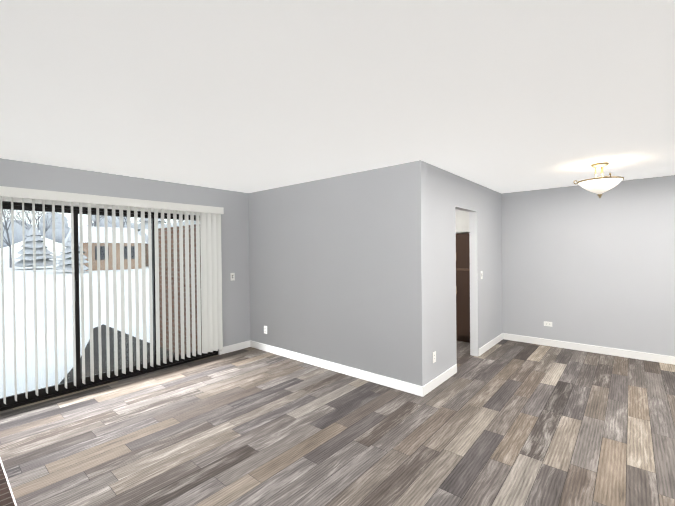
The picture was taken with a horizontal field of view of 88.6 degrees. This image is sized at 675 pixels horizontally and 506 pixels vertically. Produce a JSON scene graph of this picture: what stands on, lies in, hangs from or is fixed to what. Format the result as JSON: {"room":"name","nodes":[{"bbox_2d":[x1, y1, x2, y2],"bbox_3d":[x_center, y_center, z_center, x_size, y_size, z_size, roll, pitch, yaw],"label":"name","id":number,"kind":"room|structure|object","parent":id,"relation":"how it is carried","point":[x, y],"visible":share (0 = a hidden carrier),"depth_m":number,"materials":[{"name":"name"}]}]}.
{"room":"empty living room","nodes":[
{"label":"empty living room","id":0,"kind":"room"},
{"bbox_2d":[0,158,249,354],"bbox_3d":[-1.641,0.275,5.311,0.140,2.440,6.710,0,1,40],"label":"wall","id":1,"kind":"structure","parent":0,"point":[234,256],"depth_m":4.82,"materials":[{"name":"grey paint"}]},
{"bbox_2d":[0,201,217,410],"bbox_3d":[-2.653,0.501,4.114,0.114,2.030,2.630,0,1,40],"label":"door","id":2,"kind":"structure","parent":1,"relation":"in","point":[22,399],"depth_m":3.82,"materials":[{"name":"clear glass"}]},
{"bbox_2d":[0,186,223,403],"bbox_3d":[-2.552,0.388,4.027,0.128,2.055,2.680,0,1,40],"label":"vertical blinds","id":3,"kind":"object","parent":1,"relation":"attached to","point":[208,243],"visible":1,"depth_m":4.15,"materials":[{"name":"white plastic"}]},
{"bbox_2d":[2,196,221,354],"bbox_3d":[-2.597,0.478,4.066,0.012,2.075,2.720,0,1,40],"label":"door frame","id":4,"kind":"structure","parent":1,"relation":"attached to","point":[27,200],"depth_m":3.77,"materials":[{"name":"white"}]},
{"bbox_2d":[230,273,234,280],"bbox_3d":[-1.591,0.360,5.250,0.016,0.116,0.072,0,1,40],"label":"light switch","id":5,"kind":"object","parent":1,"relation":"attached to","point":[232,276],"visible":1,"depth_m":5.25,"materials":[{"name":"white plastic"}]},
{"bbox_2d":[222,340,249,353],"bbox_3d":[-1.551,1.442,5.292,0.018,0.105,0.474,0,1,40],"label":"baseboard","id":6,"kind":"structure","parent":1,"relation":"attached to","point":[246,344],"depth_m":5.29,"materials":[{"name":"white wood"}]},
{"bbox_2d":[0,339,674,505],"bbox_3d":[1.285,1.536,2.851,7.780,0.100,6.710,0,1,40],"label":"floor","id":7,"kind":"structure","parent":0,"point":[503,422],"depth_m":2.82,"materials":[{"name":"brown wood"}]},
{"bbox_2d":[0,458,16,505],"bbox_3d":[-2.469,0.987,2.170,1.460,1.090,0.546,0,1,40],"label":"baseboard","id":8,"kind":"structure","parent":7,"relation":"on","point":[7,498],"depth_m":2.13,"materials":[{"name":"wood"}]},
{"bbox_2d":[456,233,469,342],"bbox_3d":[1.384,0.567,6.553,2.860,1.770,0.623,0,1,40],"label":"tall cabinet","id":9,"kind":"object","parent":7,"relation":"on","point":[462,280],"depth_m":5.60,"materials":[{"name":"brown wood"}]},
{"bbox_2d":[0,0,674,193],"bbox_3d":[1.258,-1.004,2.828,7.780,0.100,6.710,0,1,40],"label":"ceiling","id":10,"kind":"structure","parent":0,"point":[499,96],"depth_m":1.96,"materials":[{"name":"paint"}]},
{"bbox_2d":[573,162,623,197],"bbox_3d":[2.868,-0.789,3.810,0.453,0.379,0.432,0,1,40],"label":"ceiling light fixture","id":11,"kind":"object","parent":10,"relation":"attached to","point":[599,186],"visible":1,"depth_m":3.73,"materials":[{"name":"white glass"}]},
{"bbox_2d":[249,160,427,385],"bbox_3d":[-0.220,0.267,4.583,2.970,2.440,0.140,0,1,40],"label":"wall","id":12,"kind":"structure","parent":0,"point":[338,265],"depth_m":4.20,"materials":[{"name":"grey paint"}]},
{"bbox_2d":[250,340,424,396],"bbox_3d":[-0.252,1.435,4.530,2.984,0.105,0.014,0,1,40],"label":"baseboard","id":13,"kind":"structure","parent":12,"relation":"attached to","point":[411,388],"depth_m":4.21,"materials":[{"name":"white wood"}]},
{"bbox_2d":[455,209,468,232],"bbox_3d":[2.274,-0.638,5.764,0.477,0.605,0.642,0,1,40],"label":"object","id":14,"kind":"structure","parent":0,"point":[461,217],"depth_m":5.58,"materials":[{"name":"white paint"}]},
{"bbox_2d":[427,163,501,381],"bbox_3d":[1.817,0.243,4.769,0.105,2.440,2.780,0,1,40],"label":"wall","id":15,"kind":"structure","parent":0,"point":[447,192],"depth_m":4.18,"materials":[{"name":"grey paint"}]},
{"bbox_2d":[433,351,435,362],"bbox_3d":[1.062,1.142,3.788,0.008,0.116,0.072,0,1,40],"label":"outlet","id":16,"kind":"object","parent":15,"relation":"attached to","point":[434,357],"visible":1,"depth_m":3.78,"materials":[{"name":"white plastic"}]},
{"bbox_2d":[425,364,456,394],"bbox_3d":[1.176,1.425,3.917,0.014,0.105,0.898,0,1,40],"label":"baseboard","id":17,"kind":"structure","parent":15,"relation":"attached to","point":[427,388],"depth_m":3.89,"materials":[{"name":"white wood"}]},
{"bbox_2d":[455,206,477,363],"bbox_3d":[1.675,0.442,4.601,0.107,2.049,0.794,0,1,40],"label":"door frame","id":18,"kind":"structure","parent":15,"relation":"in","point":[473,285],"depth_m":4.90,"materials":[{"name":"paint"}]},
{"bbox_2d":[478,333,502,355],"bbox_3d":[2.372,1.400,5.328,0.014,0.105,1.163,0,1,40],"label":"baseboard","id":19,"kind":"structure","parent":15,"relation":"attached to","point":[483,349],"depth_m":5.27,"materials":[{"name":"white"}]},
{"bbox_2d":[501,175,674,355],"bbox_3d":[3.397,0.222,5.344,7.500,2.440,0.140,0,1,40],"label":"wall","id":20,"kind":"structure","parent":0,"point":[581,265],"depth_m":4.99,"materials":[{"name":"grey paint"}]},
{"bbox_2d":[544,321,551,326],"bbox_3d":[3.270,1.102,5.370,0.116,0.072,0.008,0,1,40],"label":"outlet","id":21,"kind":"object","parent":20,"relation":"attached to","point":[546,323],"visible":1,"depth_m":5.37,"materials":[{"name":"white plastic"}]},
{"bbox_2d":[503,333,674,364],"bbox_3d":[4.479,1.387,4.343,4.500,0.105,0.018,0,1,40],"label":"baseboard","id":22,"kind":"structure","parent":20,"relation":"attached to","point":[666,359],"depth_m":4.99,"materials":[{"name":"white wood"}]},
{"label":"outside","id":23,"kind":"structure","parent":0,"visible":0},
{"bbox_2d":[0,258,152,397],"bbox_3d":[-45.357,1.421,57.962,134.659,0.368,150.000,0,1,40],"label":"snow","id":24,"kind":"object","parent":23,"point":[40,342],"depth_m":8.78,"materials":[{"name":"white snow"}]},
{"bbox_2d":[2,209,21,267],"bbox_3d":[-34.361,-1.982,35.433,5.338,7.343,4.157,0,1,40],"label":"tree","id":25,"kind":"object","parent":24,"relation":"on","point":[7,243],"depth_m":35.98,"materials":[{"name":"grey"}]},
{"bbox_2d":[0,220,30,247],"bbox_3d":[-57.292,-2.167,57.497,7.307,7.602,10.146,0,1,40],"label":"tree","id":26,"kind":"object","parent":24,"relation":"on","point":[20,233],"depth_m":57.42,"materials":[{"name":"grey plant"}]},
{"bbox_2d":[11,226,56,266],"bbox_3d":[-28.817,-0.587,33.029,3.403,4.480,3.532,0,1,40],"label":"pine tree","id":27,"kind":"object","parent":24,"relation":"on","point":[30,250],"depth_m":32.38,"materials":[{"name":"grey plant"}]},
{"bbox_2d":[9,211,61,238],"bbox_3d":[-35.621,-2.285,40.649,3.976,7.883,5.600,0,1,40],"label":"tree","id":28,"kind":"object","parent":24,"relation":"on","point":[17,221],"depth_m":40.02,"materials":[{"name":"grey"}]},
{"bbox_2d":[39,212,69,242],"bbox_3d":[-51.304,-2.913,63.503,5.273,8.862,5.744,0,1,40],"label":"tree","id":29,"kind":"object","parent":24,"relation":"on","point":[58,226],"depth_m":61.65,"materials":[{"name":"grey plant"}]},
{"bbox_2d":[56,233,88,270],"bbox_3d":[-20.160,-0.084,26.270,2.405,3.413,2.326,0,1,40],"label":"pine tree","id":30,"kind":"object","parent":24,"relation":"on","point":[68,255],"depth_m":25.79,"materials":[{"name":"grey plant"}]},
{"bbox_2d":[91,215,102,226],"bbox_3d":[-29.295,-2.957,41.931,4.655,9.071,5.038,0,1,40],"label":"tree","id":31,"kind":"object","parent":24,"relation":"on","point":[95,221],"depth_m":41.78,"materials":[{"name":"grey plant"}]},
{"bbox_2d":[65,226,146,270],"bbox_3d":[-21.723,-0.424,32.234,6.700,4.020,4.900,0,1,40],"label":"house","id":32,"kind":"structure","parent":24,"relation":"on","point":[94,244],"depth_m":30.40,"materials":[{"name":"brick"}]},
{"bbox_2d":[87,215,131,226],"bbox_3d":[-46.196,-3.747,70.164,9.288,10.304,7.840,0,1,40],"label":"tree","id":33,"kind":"object","parent":24,"relation":"on","point":[100,222],"depth_m":66.55,"materials":[{"name":"grey plant"}]},
{"bbox_2d":[60,324,174,383],"bbox_3d":[-4.182,1.645,5.720,4.250,0.085,1.710,0,1,40],"label":"patio","id":34,"kind":"structure","parent":24,"relation":"on","point":[96,359],"depth_m":5.51,"materials":[{"name":"black concrete"}]},
{"bbox_2d":[138,229,151,266],"bbox_3d":[-18.215,-0.511,37.913,6.700,4.020,6.100,0,1,40],"label":"house","id":35,"kind":"structure","parent":24,"relation":"on","point":[146,250],"depth_m":35.48,"materials":[{"name":"brick"}]},
{"bbox_2d":[138,218,165,230],"bbox_3d":[-26.243,-3.316,49.018,7.195,9.600,7.496,0,1,40],"label":"pine tree","id":36,"kind":"object","parent":24,"relation":"on","point":[146,225],"depth_m":47.29,"materials":[{"name":"grey plant"}]},
{"bbox_2d":[158,221,201,354],"bbox_3d":[-2.468,0.572,5.552,1.425,2.100,0.260,0,1,40],"label":"fence","id":37,"kind":"object","parent":24,"relation":"on","point":[166,295],"depth_m":5.45,"materials":[{"name":"brown"}]}
]}

